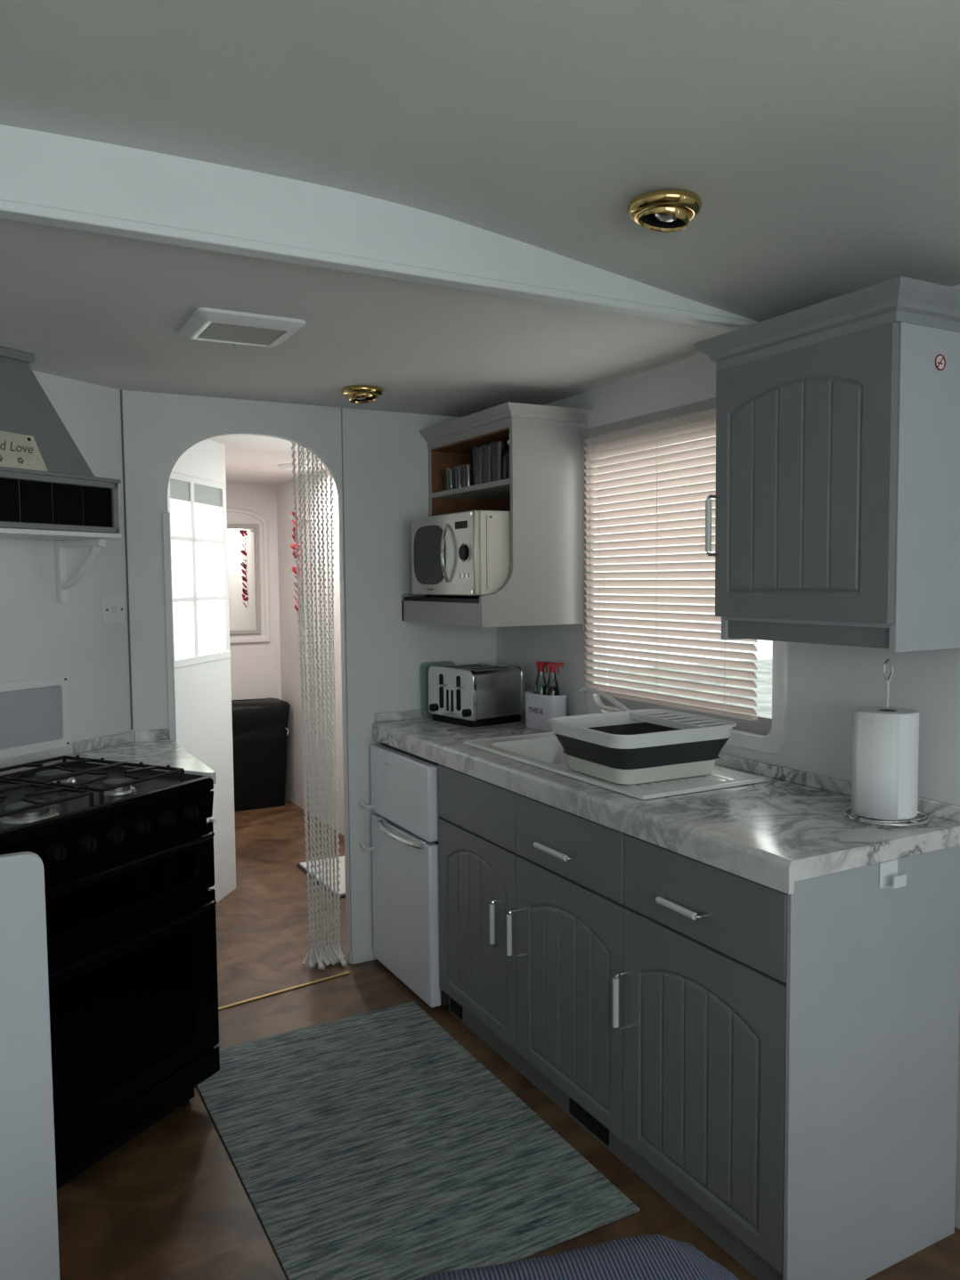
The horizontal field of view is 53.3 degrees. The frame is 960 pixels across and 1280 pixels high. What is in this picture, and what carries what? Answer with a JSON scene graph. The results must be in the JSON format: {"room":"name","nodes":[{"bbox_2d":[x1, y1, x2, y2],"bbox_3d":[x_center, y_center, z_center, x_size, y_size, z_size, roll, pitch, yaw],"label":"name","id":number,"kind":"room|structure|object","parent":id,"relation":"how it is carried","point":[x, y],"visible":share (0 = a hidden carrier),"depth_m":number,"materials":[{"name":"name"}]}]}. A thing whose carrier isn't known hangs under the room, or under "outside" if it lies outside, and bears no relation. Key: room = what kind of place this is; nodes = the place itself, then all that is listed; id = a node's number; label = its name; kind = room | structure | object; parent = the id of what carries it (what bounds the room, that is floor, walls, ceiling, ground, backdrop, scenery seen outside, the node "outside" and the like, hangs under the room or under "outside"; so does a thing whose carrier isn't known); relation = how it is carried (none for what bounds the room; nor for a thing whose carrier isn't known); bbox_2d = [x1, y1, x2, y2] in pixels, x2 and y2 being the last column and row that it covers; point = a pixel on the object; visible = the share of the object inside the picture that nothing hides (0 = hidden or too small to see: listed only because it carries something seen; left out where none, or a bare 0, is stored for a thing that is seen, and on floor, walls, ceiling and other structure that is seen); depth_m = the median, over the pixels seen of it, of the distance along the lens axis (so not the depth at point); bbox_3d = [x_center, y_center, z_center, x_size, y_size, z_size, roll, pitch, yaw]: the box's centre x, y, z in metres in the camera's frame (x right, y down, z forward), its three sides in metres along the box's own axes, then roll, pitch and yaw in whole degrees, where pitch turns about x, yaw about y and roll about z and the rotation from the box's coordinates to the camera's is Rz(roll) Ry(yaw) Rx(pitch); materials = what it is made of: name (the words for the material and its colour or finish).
{"room":"kitchen","nodes":[
{"label":"kitchen","id":0,"kind":"room"},
{"bbox_2d":[0,370,131,775],"bbox_3d":[-1.600,0.198,2.316,0.050,2.200,2.010,1,4,27],"label":"wall","id":1,"kind":"structure","parent":0,"point":[41,636],"depth_m":2.95,"materials":[{"name":"white paint"}]},
{"bbox_2d":[0,675,71,759],"bbox_3d":[-1.404,0.236,2.635,0.013,0.220,0.650,1,4,27],"label":"access panel","id":2,"kind":"object","parent":1,"relation":"attached to","point":[35,715],"visible":1,"depth_m":2.81,"materials":[{"name":"white"}]},
{"bbox_2d":[0,346,121,533],"bbox_3d":[-1.321,-0.528,2.488,0.261,0.478,0.738,1,4,27],"label":"hood","id":3,"kind":"object","parent":1,"relation":"attached to","point":[68,496],"visible":0.99,"depth_m":2.58,"materials":[{"name":"grey metal"}]},
{"bbox_2d":[0,430,48,471],"bbox_3d":[-1.235,-0.488,2.419,0.028,0.099,0.308,1,4,27],"label":"wooden plaque","id":4,"kind":"object","parent":3,"relation":"on","point":[19,451],"visible":1,"depth_m":2.49,"materials":[{"name":"beige wood"}]},
{"bbox_2d":[0,528,122,602],"bbox_3d":[-1.320,-0.189,2.512,0.256,0.199,0.740,1,4,27],"label":"shelf","id":5,"kind":"object","parent":1,"relation":"attached to","point":[62,540],"visible":1,"depth_m":2.81,"materials":[{"name":"white wood"}]},
{"bbox_2d":[101,595,125,623],"bbox_3d":[-1.176,-0.097,3.070,0.012,0.087,0.088,1,4,27],"label":"wall switch","id":6,"kind":"object","parent":1,"relation":"attached to","point":[112,607],"visible":1,"depth_m":3.06,"materials":[{"name":"white plastic"}]},
{"bbox_2d":[120,389,133,729],"bbox_3d":[-1.152,-0.256,3.119,0.006,1.105,0.004,-3,4,-29],"label":"trim","id":7,"kind":"structure","parent":1,"relation":"attached to","point":[121,402],"depth_m":3.12,"materials":[{"name":"grey wood"}]},
{"bbox_2d":[56,728,216,784],"bbox_3d":[-1.040,0.789,2.863,0.366,0.939,0.665,-3,4,-29],"label":"countertop","id":8,"kind":"structure","parent":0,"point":[149,746],"depth_m":2.96,"materials":[{"name":"grey stone"}]},
{"bbox_2d":[171,439,236,903],"bbox_3d":[-1.278,0.103,3.752,0.040,2.200,1.330,0,4,9],"label":"wall","id":9,"kind":"structure","parent":0,"point":[203,690],"depth_m":4.24,"materials":[{"name":"white paint"}]},
{"bbox_2d":[167,472,230,668],"bbox_3d":[-1.211,-0.295,4.090,0.042,0.788,0.559,0,4,9],"label":"window","id":10,"kind":"structure","parent":9,"relation":"in","point":[196,507],"depth_m":4.11,"materials":[{"name":"white"}]},
{"bbox_2d":[226,483,281,700],"bbox_3d":[-1.676,-0.044,6.128,0.830,2.200,0.050,-3,4,-29],"label":"wall","id":11,"kind":"structure","parent":0,"point":[255,666],"depth_m":6.23,"materials":[{"name":"white paint"}]},
{"bbox_2d":[226,507,269,643],"bbox_3d":[-1.608,-0.409,6.099,0.524,0.860,0.026,-3,4,-29],"label":"window","id":12,"kind":"structure","parent":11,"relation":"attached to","point":[247,531],"depth_m":6.16,"materials":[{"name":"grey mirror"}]},
{"bbox_2d":[122,390,496,963],"bbox_3d":[-0.633,0.117,3.446,1.570,2.200,0.035,-3,4,-29],"label":"wall","id":13,"kind":"structure","parent":0,"point":[389,658],"depth_m":3.51,"materials":[{"name":"white paint"}]},
{"bbox_2d":[162,512,176,742],"bbox_3d":[-1.032,0.396,3.218,0.024,1.640,0.012,-3,4,-29],"label":"trim","id":14,"kind":"structure","parent":13,"relation":"attached to","point":[166,517],"depth_m":3.18,"materials":[{"name":"white paint"}]},
{"bbox_2d":[341,407,346,629],"bbox_3d":[-0.494,-0.437,3.468,0.004,0.800,0.003,-3,4,-29],"label":"trim","id":15,"kind":"structure","parent":13,"relation":"attached to","point":[341,407],"depth_m":3.47,"materials":[{"name":"grey wood"}]},
{"bbox_2d":[344,629,351,951],"bbox_3d":[-0.485,0.561,3.531,0.003,1.200,0.003,-3,4,-29],"label":"trim","id":16,"kind":"structure","parent":13,"relation":"attached to","point":[345,630],"depth_m":3.53,"materials":[{"name":"grey"}]},
{"bbox_2d":[350,947,376,964],"bbox_3d":[-0.200,1.175,3.718,0.634,0.045,0.012,-3,4,-29],"label":"baseboard","id":17,"kind":"structure","parent":13,"relation":"attached to","point":[358,957],"depth_m":3.58,"materials":[{"name":"white wood"}]},
{"bbox_2d":[0,218,733,485],"bbox_3d":[-1.560,-0.945,3.651,3.020,0.210,4.410,-3,4,-29],"label":"ceiling","id":18,"kind":"structure","parent":0,"point":[106,310],"depth_m":2.44,"materials":[{"name":"white paint"}]},
{"bbox_2d":[178,307,305,348],"bbox_3d":[-0.581,-0.753,2.328,0.256,0.022,0.244,-3,4,-29],"label":"ceiling vent","id":19,"kind":"object","parent":18,"relation":"in","point":[235,328],"visible":1,"depth_m":2.28,"materials":[{"name":"white plastic"}]},
{"bbox_2d":[197,322,285,345],"bbox_3d":[-0.581,-0.747,2.328,0.172,0.005,0.160,-3,4,-29],"label":"grille","id":20,"kind":"object","parent":19,"relation":"attached to","point":[221,332],"depth_m":2.33,"materials":[{"name":"grey plastic"}]},
{"bbox_2d":[278,464,309,470],"bbox_3d":[-1.001,-0.930,5.160,0.170,0.022,0.170,-3,4,-29],"label":"recessed light","id":21,"kind":"object","parent":18,"relation":"in","point":[288,467],"visible":0.58,"depth_m":5.11,"materials":[{"name":"white"}]},
{"bbox_2d":[341,385,383,403],"bbox_3d":[-0.383,-0.797,3.116,0.136,0.043,0.136,0,4,11],"label":"recessed light","id":22,"kind":"object","parent":18,"relation":"in","point":[354,394],"visible":1,"depth_m":3.07,"materials":[{"name":"gold metal"}]},
{"bbox_2d":[0,0,959,322],"bbox_3d":[0.303,-0.737,0.242,3.020,0.225,3.310,-3,4,-29],"label":"ceiling","id":23,"kind":"structure","parent":0,"point":[818,142],"depth_m":1.48,"materials":[{"name":"white paint"}]},
{"bbox_2d":[627,188,701,232],"bbox_3d":[0.340,-0.786,1.766,0.136,0.048,0.136,0,4,6],"label":"recessed light","id":24,"kind":"object","parent":23,"relation":"in","point":[670,210],"visible":1,"depth_m":1.73,"materials":[{"name":"gold metal"}]},
{"bbox_2d":[57,797,959,1279],"bbox_3d":[-0.739,1.322,2.326,3.120,0.060,7.850,-3,4,-29],"label":"floor","id":25,"kind":"structure","parent":0,"point":[171,1202],"depth_m":2.40,"materials":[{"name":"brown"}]},
{"bbox_2d":[0,851,60,1279],"bbox_3d":[-1.181,0.856,1.248,1.150,1.016,0.030,-3,4,-29],"label":"wall","id":26,"kind":"structure","parent":25,"relation":"on","point":[28,1211],"depth_m":1.48,"materials":[{"name":"grey paint"}]},
{"bbox_2d":[0,755,220,1189],"bbox_3d":[-1.107,0.819,2.435,0.607,0.936,0.708,1,4,27],"label":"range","id":27,"kind":"object","parent":25,"relation":"on","point":[126,854],"visible":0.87,"depth_m":2.36,"materials":[{"name":"black metal"}]},
{"bbox_2d":[0,762,213,851],"bbox_3d":[-1.131,0.405,2.419,0.563,0.041,0.708,1,4,27],"label":"cooktop","id":28,"kind":"object","parent":27,"relation":"in","point":[43,827],"depth_m":2.37,"materials":[{"name":"black metal"}]},
{"bbox_2d":[47,888,219,1146],"bbox_3d":[-0.887,0.918,2.330,0.020,0.437,0.688,1,4,27],"label":"oven","id":29,"kind":"object","parent":27,"relation":"in","point":[134,1000],"depth_m":2.36,"materials":[{"name":"black metal"}]},
{"bbox_2d":[231,697,290,812],"bbox_3d":[-1.452,0.721,6.080,0.449,0.674,0.322,-3,4,-29],"label":"rubbish bin","id":30,"kind":"object","parent":25,"relation":"on","point":[260,731],"visible":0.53,"depth_m":5.99,"materials":[{"name":"black plastic"}]},
{"bbox_2d":[218,970,350,1010],"bbox_3d":[-0.737,1.226,3.299,0.646,0.006,0.014,-3,4,-36],"label":"threshold strip","id":31,"kind":"object","parent":25,"relation":"on","point":[348,972],"visible":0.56,"depth_m":3.33,"materials":[{"name":"gold metal"}]},
{"bbox_2d":[296,856,345,898],"bbox_3d":[-0.610,1.134,4.651,0.400,0.016,0.580,-3,4,-29],"label":"bath mat","id":32,"kind":"object","parent":25,"relation":"on","point":[302,866],"visible":0.3,"depth_m":4.65,"materials":[{"name":"white fabric"}]},
{"bbox_2d":[358,741,448,1007],"bbox_3d":[-0.081,0.789,3.472,0.564,0.845,0.519,-3,4,-29],"label":"refrigerator","id":33,"kind":"object","parent":25,"relation":"on","point":[404,785],"visible":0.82,"depth_m":3.29,"materials":[{"name":"white metal"}]},
{"bbox_2d":[196,1002,640,1279],"bbox_3d":[-0.264,1.271,2.517,0.760,0.006,1.225,-3,4,-29],"label":"rug","id":34,"kind":"object","parent":25,"relation":"on","point":[374,1145],"visible":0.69,"depth_m":2.36,"materials":[{"name":"grey fabric"}]},
{"bbox_2d":[437,764,527,1078],"bbox_3d":[0.189,0.808,3.027,0.542,0.858,0.498,-3,4,-29],"label":"base cabinet","id":35,"kind":"object","parent":25,"relation":"on","point":[477,821],"visible":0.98,"depth_m":2.89,"materials":[{"name":"grey wood"}]},
{"bbox_2d":[450,997,462,1019],"bbox_3d":[-0.077,1.190,3.121,0.008,0.066,0.078,-3,4,-29],"label":"vent","id":36,"kind":"object","parent":35,"relation":"attached to","point":[456,1009],"depth_m":3.12,"materials":[{"name":"black plastic"}]},
{"bbox_2d":[506,793,634,1171],"bbox_3d":[0.426,0.834,2.592,0.542,0.858,0.493,-3,4,-29],"label":"base cabinet","id":37,"kind":"object","parent":25,"relation":"on","point":[570,867],"visible":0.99,"depth_m":2.46,"materials":[{"name":"grey wood"}]},
{"bbox_2d":[569,1096,609,1145],"bbox_3d":[0.281,1.228,2.466,0.006,0.066,0.170,-3,4,-29],"label":"vent","id":38,"kind":"object","parent":37,"relation":"attached to","point":[595,1128],"depth_m":2.46,"materials":[{"name":"black plastic"}]},
{"bbox_2d":[612,833,959,1279],"bbox_3d":[0.667,0.858,2.150,0.542,0.861,0.516,-3,4,-29],"label":"base cabinet","id":39,"kind":"object","parent":25,"relation":"on","point":[791,1061],"visible":1,"depth_m":1.95,"materials":[{"name":"grey paint"}]},
{"bbox_2d":[371,709,959,894],"bbox_3d":[0.320,0.362,2.796,0.536,0.095,2.042,-3,4,-29],"label":"countertop","id":40,"kind":"structure","parent":39,"relation":"on","point":[780,831],"depth_m":2.17,"materials":[{"name":"grey stone"}]},
{"bbox_2d":[428,661,525,726],"bbox_3d":[-0.020,0.199,3.566,0.261,0.204,0.276,-3,5,-38],"label":"toaster","id":41,"kind":"object","parent":40,"relation":"on","point":[481,694],"visible":1,"depth_m":3.48,"materials":[{"name":"silver metal"}]},
{"bbox_2d":[524,690,566,731],"bbox_3d":[0.230,0.249,3.367,0.087,0.125,0.174,-3,5,-37],"label":"caddy","id":42,"kind":"object","parent":40,"relation":"on","point":[539,708],"visible":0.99,"depth_m":3.32,"materials":[{"name":"white metal"}]},
{"bbox_2d":[533,660,552,694],"bbox_3d":[0.222,0.182,3.383,0.063,0.212,0.052,-1,4,-7],"label":"spray bottle","id":43,"kind":"object","parent":42,"relation":"in","point":[541,689],"visible":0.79,"depth_m":3.37,"materials":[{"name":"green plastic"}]},
{"bbox_2d":[545,662,563,695],"bbox_3d":[0.260,0.185,3.334,0.066,0.212,0.052,0,4,6],"label":"spray bottle","id":44,"kind":"object","parent":42,"relation":"in","point":[550,690],"visible":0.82,"depth_m":3.32,"materials":[{"name":"clear plastic"}]},
{"bbox_2d":[578,685,629,712],"bbox_3d":[0.410,0.240,3.006,0.052,0.165,0.364,-3,4,-29],"label":"mixer tap","id":45,"kind":"object","parent":40,"relation":"on","point":[614,701],"visible":0.44,"depth_m":3.02,"materials":[{"name":"white"}]},
{"bbox_2d":[463,732,767,799],"bbox_3d":[0.343,0.405,2.772,0.407,0.135,0.924,-3,4,-29],"label":"sink","id":46,"kind":"object","parent":40,"relation":"in","point":[544,750],"visible":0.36,"depth_m":2.56,"materials":[{"name":"white ceramic"}]},
{"bbox_2d":[547,709,736,784],"bbox_3d":[0.430,0.283,2.568,0.402,0.133,0.362,-2,4,-28],"label":"basin","id":47,"kind":"object","parent":46,"relation":"on","point":[642,745],"visible":1,"depth_m":2.46,"materials":[{"name":"grey plastic"}]},
{"bbox_2d":[842,658,933,826],"bbox_3d":[0.900,0.212,2.084,0.216,0.347,0.177,-3,4,-29],"label":"holder","id":48,"kind":"object","parent":40,"relation":"on","point":[868,820],"visible":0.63,"depth_m":2.05,"materials":[{"name":"silver metal"}]},
{"bbox_2d":[851,706,919,820],"bbox_3d":[0.881,0.265,2.077,0.131,0.226,0.126,-3,4,-29],"label":"roll","id":49,"kind":"object","parent":48,"relation":"on","point":[885,745],"visible":0.98,"depth_m":2.03,"materials":[{"name":"white paper"}]},
{"bbox_2d":[879,859,907,888],"bbox_3d":[0.824,0.468,1.901,0.052,0.052,0.030,-3,4,-29],"label":"wall hook","id":50,"kind":"object","parent":39,"relation":"attached to","point":[889,878],"visible":1,"depth_m":1.90,"materials":[{"name":"white plastic"}]},
{"bbox_3d":[0.231,1.177,0.823,0.860,0.399,0.660,-3,4,-29],"label":"sofa","id":51,"kind":"object","parent":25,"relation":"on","visible":0},
{"bbox_2d":[413,1234,739,1279],"bbox_3d":[0.218,0.791,0.816,0.860,0.362,0.660,-3,4,-29],"label":"cushion","id":52,"kind":"object","parent":51,"relation":"on","point":[648,1257],"visible":1,"depth_m":1.00,"materials":[{"name":"blue fabric"}]},
{"bbox_2d":[276,284,959,1229],"bbox_3d":[0.549,0.137,2.961,0.080,2.200,7.750,-3,4,-29],"label":"wall","id":53,"kind":"structure","parent":0,"point":[827,683],"depth_m":2.76,"materials":[{"name":"white paint"}]},
{"bbox_2d":[285,513,311,522],"bbox_3d":[-1.103,-0.739,5.789,0.053,0.043,0.360,-3,4,-29],"label":"hook rail","id":54,"kind":"object","parent":53,"relation":"attached to","point":[294,519],"visible":0.54,"depth_m":5.83,"materials":[{"name":"silver metal"}]},
{"bbox_2d":[290,512,302,611],"bbox_3d":[-1.093,-0.464,5.699,0.060,0.598,0.078,-3,4,-29],"label":"garland","id":55,"kind":"object","parent":54,"relation":"hanging from","point":[292,546],"visible":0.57,"depth_m":5.70,"materials":[{"name":"red"}]},
{"bbox_2d":[291,566,300,574],"bbox_3d":[-1.095,-0.415,5.704,0.068,0.051,0.030,1,4,19],"label":"paper flower","id":56,"kind":"object","parent":55,"relation":"on","point":[293,569],"depth_m":5.71,"materials":[{"name":"red paper"}]},
{"bbox_2d":[290,543,301,551],"bbox_3d":[-1.095,-0.551,5.695,0.073,0.049,0.027,0,4,6],"label":"paper flower","id":57,"kind":"object","parent":55,"relation":"on","point":[292,546],"depth_m":5.69,"materials":[{"name":"red paper"}]},
{"bbox_2d":[0,124,756,321],"bbox_3d":[-0.519,-0.816,1.694,2.970,0.198,0.030,-3,4,-29],"label":"ceiling beam","id":58,"kind":"structure","parent":53,"relation":"attached to","point":[37,167],"depth_m":1.75,"materials":[{"name":"white paint"}]},
{"bbox_2d":[0,198,758,330],"bbox_3d":[-0.545,-0.710,1.679,2.900,0.018,0.042,-3,4,-29],"label":"trim","id":59,"kind":"structure","parent":53,"relation":"attached to","point":[9,209],"depth_m":1.81,"materials":[{"name":"white paint"}]},
{"bbox_2d":[401,401,593,627],"bbox_3d":[0.040,-0.417,3.383,0.406,0.710,0.662,-3,4,-29],"label":"shelf unit","id":60,"kind":"object","parent":53,"relation":"attached to","point":[542,492],"visible":0.87,"depth_m":3.17,"materials":[{"name":"white paint"}]},
{"bbox_2d":[443,468,458,490],"bbox_3d":[-0.107,-0.595,3.575,0.056,0.085,0.056,-3,4,-29],"label":"tumbler","id":61,"kind":"object","parent":60,"relation":"on","point":[444,469],"visible":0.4,"depth_m":3.56,"materials":[{"name":"clear glass"}]},
{"bbox_2d":[452,465,467,489],"bbox_3d":[-0.073,-0.591,3.506,0.056,0.085,0.056,-3,4,-29],"label":"tumbler","id":62,"kind":"object","parent":60,"relation":"on","point":[453,468],"visible":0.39,"depth_m":3.49,"materials":[{"name":"clear glass"}]},
{"bbox_2d":[410,510,510,598],"bbox_3d":[-0.004,-0.291,3.337,0.363,0.283,0.486,-3,4,-29],"label":"microwave","id":63,"kind":"object","parent":60,"relation":"on","point":[467,553],"visible":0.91,"depth_m":3.13,"materials":[{"name":"beige metal"}]},
{"bbox_2d":[460,464,473,487],"bbox_3d":[-0.042,-0.587,3.445,0.056,0.085,0.056,-3,4,-29],"label":"tumbler","id":64,"kind":"object","parent":60,"relation":"on","point":[462,465],"visible":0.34,"depth_m":3.43,"materials":[{"name":"clear glass"}]},
{"bbox_2d":[472,447,489,485],"bbox_3d":[0.004,-0.608,3.378,0.062,0.135,0.062,-3,4,-29],"label":"glass","id":65,"kind":"object","parent":60,"relation":"on","point":[487,450],"visible":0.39,"depth_m":3.36,"materials":[{"name":"clear glass"}]},
{"bbox_2d":[481,444,498,483],"bbox_3d":[0.036,-0.604,3.310,0.062,0.135,0.062,-3,4,-29],"label":"glass","id":66,"kind":"object","parent":60,"relation":"on","point":[484,457],"visible":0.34,"depth_m":3.30,"materials":[{"name":"clear glass"}]},
{"bbox_2d":[490,441,508,481],"bbox_3d":[0.068,-0.600,3.242,0.062,0.135,0.062,-3,4,-29],"label":"glass","id":67,"kind":"object","parent":60,"relation":"on","point":[493,444],"visible":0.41,"depth_m":3.23,"materials":[{"name":"clear glass"}]},
{"bbox_2d":[503,440,509,479],"bbox_3d":[0.105,-0.607,3.168,0.056,0.156,0.056,-3,4,-29],"label":"glass bottle","id":68,"kind":"object","parent":60,"relation":"on","point":[505,464],"visible":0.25,"depth_m":3.18,"materials":[{"name":"clear glass"}]},
{"bbox_2d":[586,417,788,753],"bbox_3d":[0.596,-0.184,2.848,0.062,0.927,0.884,-3,4,-29],"label":"window","id":69,"kind":"structure","parent":53,"relation":"in","point":[767,734],"depth_m":2.60,"materials":[{"name":"white plastic"}]},
{"bbox_2d":[580,397,758,720],"bbox_3d":[0.529,-0.237,2.822,0.037,0.860,0.783,-3,4,-29],"label":"blind","id":70,"kind":"object","parent":69,"relation":"attached to","point":[705,410],"visible":0.73,"depth_m":2.84,"materials":[{"name":"white plastic"}]},
{"bbox_2d":[692,276,959,652],"bbox_3d":[0.782,-0.345,2.129,0.307,0.708,0.578,-3,4,-29],"label":"upper cabinet","id":71,"kind":"object","parent":53,"relation":"attached to","point":[837,505],"visible":1,"depth_m":1.96,"materials":[{"name":"grey paint"}]},
{"bbox_2d":[935,354,945,370],"bbox_3d":[0.918,-0.553,1.908,0.032,0.032,0.002,-3,4,-29],"label":"sticker","id":72,"kind":"object","parent":71,"relation":"attached to","point":[940,361],"visible":1,"depth_m":1.91,"materials":[{"name":"white paper"}]},
{"label":"outside","id":73,"kind":"structure","parent":0,"visible":0},
{"bbox_2d":[608,659,772,717],"bbox_3d":[3.931,1.905,3.400,50.000,0.050,34.000,-3,4,-29],"label":"ground","id":74,"kind":"structure","parent":73,"point":[763,690],"depth_m":18.95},
{"bbox_3d":[-0.779,-0.771,3.363,0.698,0.015,0.049,-3,4,-29],"label":"rail","id":75,"kind":"object","parent":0,"visible":0},
{"bbox_2d":[291,441,347,970],"bbox_3d":[-0.592,0.215,3.506,0.164,1.991,0.120,-2,4,-23],"label":"curtain","id":76,"kind":"object","parent":75,"relation":"hanging from","point":[332,955],"visible":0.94,"depth_m":3.53,"materials":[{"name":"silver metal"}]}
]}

